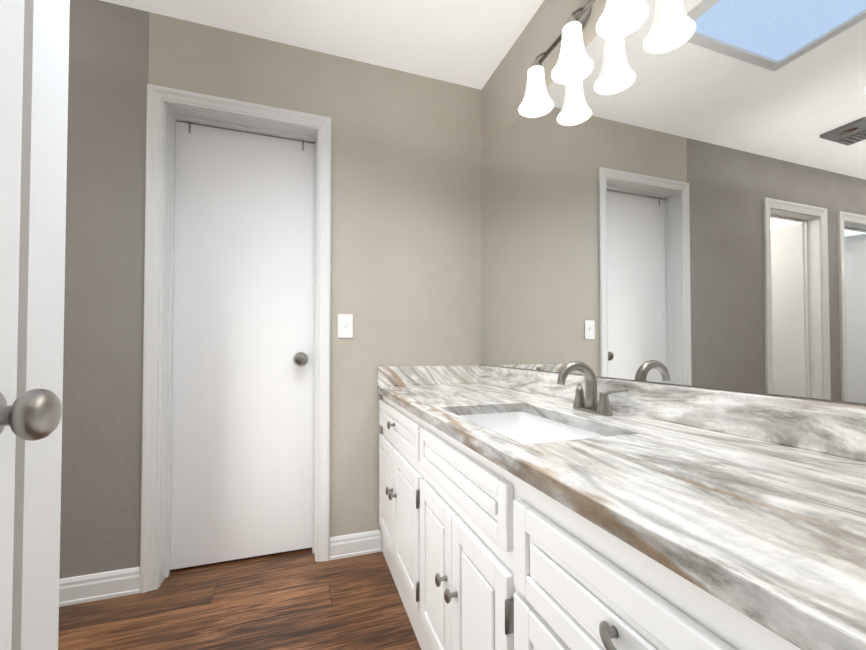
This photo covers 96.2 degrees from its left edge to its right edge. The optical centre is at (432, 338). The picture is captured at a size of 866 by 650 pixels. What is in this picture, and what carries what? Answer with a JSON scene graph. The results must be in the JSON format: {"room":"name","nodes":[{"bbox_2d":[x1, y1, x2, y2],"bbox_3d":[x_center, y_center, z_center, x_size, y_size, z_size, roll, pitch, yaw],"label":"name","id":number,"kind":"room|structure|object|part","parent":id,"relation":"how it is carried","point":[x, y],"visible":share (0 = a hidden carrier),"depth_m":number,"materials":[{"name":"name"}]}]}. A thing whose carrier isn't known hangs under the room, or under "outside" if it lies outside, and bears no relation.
{"room":"bathroom","nodes":[
{"label":"bathroom","id":0,"kind":"room"},
{"bbox_2d":[11,0,69,649],"bbox_3d":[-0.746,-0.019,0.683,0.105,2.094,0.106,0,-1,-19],"label":"door","id":1,"kind":"structure","parent":0,"point":[36,552],"depth_m":0.69,"materials":[{"name":"white wood"}]},
{"bbox_2d":[58,547,420,649],"bbox_3d":[-2.269,1.052,0.609,6.016,0.050,4.417,0,-1,-19],"label":"floor","id":2,"kind":"structure","parent":0,"point":[301,599],"depth_m":1.49,"materials":[{"name":"brown wood"}]},
{"bbox_2d":[377,389,828,649],"bbox_3d":[0.398,0.639,0.793,0.606,0.783,2.594,0,-1,-19],"label":"bathroom vanity","id":3,"kind":"object","parent":2,"relation":"on","point":[523,509],"depth_m":0.70,"materials":[{"name":"white wood"}]},
{"bbox_3d":[0.150,0.585,0.721,0.018,0.613,2.535,0,-1,-19],"label":"panel","id":4,"kind":"part","parent":3,"relation":"part of","materials":[{"name":"white wood"}]},
{"bbox_2d":[377,381,865,649],"bbox_3d":[0.412,0.231,0.806,0.577,0.033,2.594,0,-1,-19],"label":"countertop","id":5,"kind":"structure","parent":3,"relation":"on","point":[781,529],"depth_m":0.53,"materials":[{"name":"grey stone"}]},
{"bbox_2d":[461,409,604,440],"bbox_3d":[0.250,0.322,1.080,0.334,0.162,0.534,0,-1,-19],"label":"sink","id":6,"kind":"object","parent":5,"relation":"in","point":[525,423],"depth_m":1.33,"materials":[{"name":"white ceramic"}]},
{"bbox_2d":[553,361,632,416],"bbox_3d":[0.446,0.145,1.171,0.166,0.154,0.210,0,-1,-19],"label":"faucet","id":7,"kind":"object","parent":5,"relation":"on","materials":[{"name":"silver metal"}]},
{"bbox_2d":[188,122,303,150],"bbox_3d":[-0.894,-0.971,1.889,0.504,0.050,0.038,0,-1,-19],"label":"hook","id":8,"kind":"object","parent":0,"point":[189,128],"visible":0.88,"depth_m":1.79,"materials":[{"name":"silver metal"}]},
{"bbox_2d":[59,0,480,578],"bbox_3d":[-2.428,-0.181,1.284,5.896,2.441,0.120,0,-1,-19],"label":"wall","id":9,"kind":"structure","parent":0,"point":[405,218],"depth_m":1.83,"materials":[{"name":"paint"}]},
{"bbox_2d":[59,567,139,606],"bbox_3d":[-1.570,0.993,1.482,0.764,0.100,0.017,0,-1,-19],"label":"baseboard","id":10,"kind":"structure","parent":9,"relation":"attached to","point":[95,586],"depth_m":1.56,"materials":[{"name":"white paint"}]},
{"bbox_2d":[140,84,330,592],"bbox_3d":[-0.850,-0.012,1.744,0.754,2.120,0.020,0,-1,-19],"label":"trim","id":11,"kind":"structure","parent":9,"relation":"attached to","point":[158,97],"depth_m":1.65,"materials":[{"name":"white paint"}]},
{"bbox_2d":[158,103,317,587],"bbox_3d":[-0.879,0.016,1.828,0.649,2.068,0.161,0,-1,-19],"label":"door frame","id":12,"kind":"structure","parent":9,"relation":"in","point":[179,113],"depth_m":1.73,"materials":[{"name":"white paint"}]},
{"bbox_2d":[170,121,314,569],"bbox_3d":[-0.894,0.022,1.871,0.620,2.032,0.035,0,-1,-19],"label":"closet door","id":13,"kind":"structure","parent":9,"relation":"in","point":[242,427],"depth_m":1.85,"materials":[{"name":"white paint"}]},
{"bbox_2d":[293,352,307,365],"bbox_3d":[-0.647,0.101,1.900,0.068,0.068,0.067,0,-1,-19],"label":"door knob","id":14,"kind":"object","parent":13,"relation":"attached to","point":[300,358],"depth_m":1.87,"materials":[{"name":"silver metal"}]},
{"bbox_2d":[338,314,352,337],"bbox_3d":[-0.426,-0.062,1.892,0.072,0.116,0.014,0,-1,-19],"label":"light switch","id":15,"kind":"object","parent":9,"relation":"attached to","point":[345,325],"visible":1,"depth_m":1.89,"materials":[{"name":"white plastic"}]},
{"bbox_2d":[329,529,381,559],"bbox_3d":[-0.364,1.001,1.892,0.272,0.100,0.017,0,-1,-19],"label":"baseboard","id":16,"kind":"structure","parent":9,"relation":"attached to","point":[355,544],"depth_m":1.88,"materials":[{"name":"white paint"}]},
{"bbox_2d":[377,365,480,384],"bbox_3d":[-0.012,0.190,2.022,0.557,0.095,0.020,0,-1,-19],"label":"backsplash","id":17,"kind":"structure","parent":9,"relation":"attached to","point":[401,375],"depth_m":2.01,"materials":[{"name":"grey stone"}]},
{"bbox_2d":[100,0,543,89],"bbox_3d":[-2.269,-1.454,0.656,6.016,0.080,4.417,0,-1,-19],"label":"ceiling","id":18,"kind":"structure","parent":0,"point":[468,43],"depth_m":1.73,"materials":[{"name":"paint"}]},
{"bbox_2d":[481,0,865,405],"bbox_3d":[0.779,-0.190,0.824,0.120,2.441,2.817,0,-1,-19],"label":"wall","id":19,"kind":"structure","parent":0,"point":[503,90],"depth_m":1.75,"materials":[{"name":"paint"}]},
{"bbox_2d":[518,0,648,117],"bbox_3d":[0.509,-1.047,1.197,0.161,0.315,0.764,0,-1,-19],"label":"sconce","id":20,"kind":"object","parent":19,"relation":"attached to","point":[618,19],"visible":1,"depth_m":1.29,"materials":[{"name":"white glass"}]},
{"bbox_2d":[481,0,865,404],"bbox_3d":[0.681,-0.453,0.911,0.008,1.146,2.595,0,-1,-19],"label":"vanity mirror","id":21,"kind":"object","parent":19,"relation":"attached to","point":[673,192],"visible":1,"depth_m":0.97,"materials":[{"name":"clear glass"}]},
{"bbox_2d":[481,365,865,460],"bbox_3d":[0.675,0.169,0.897,0.020,0.095,2.594,0,-1,-19],"label":"backsplash","id":22,"kind":"structure","parent":19,"relation":"attached to","point":[823,426],"depth_m":0.85,"materials":[{"name":"grey stone"}]},
{"bbox_3d":[-0.491,-1.253,-0.038,0.147,0.347,1.724,0,-1,-19],"label":"wall","id":23,"kind":"structure","parent":0,"visible":0},
{"bbox_2d":[0,0,23,649],"bbox_3d":[-0.470,-0.007,0.175,0.035,2.028,0.759,0,-1,-19],"label":"entry door","id":24,"kind":"structure","parent":23,"relation":"in","point":[11,46],"depth_m":0.52,"materials":[{"name":"white paint"}]},
{"bbox_2d":[0,389,61,440],"bbox_3d":[-0.576,0.096,0.483,0.183,0.076,0.108,0,-1,-19],"label":"door knob","id":25,"kind":"object","parent":24,"relation":"attached to","point":[33,415],"depth_m":0.47,"materials":[{"name":"silver metal"}]}
]}

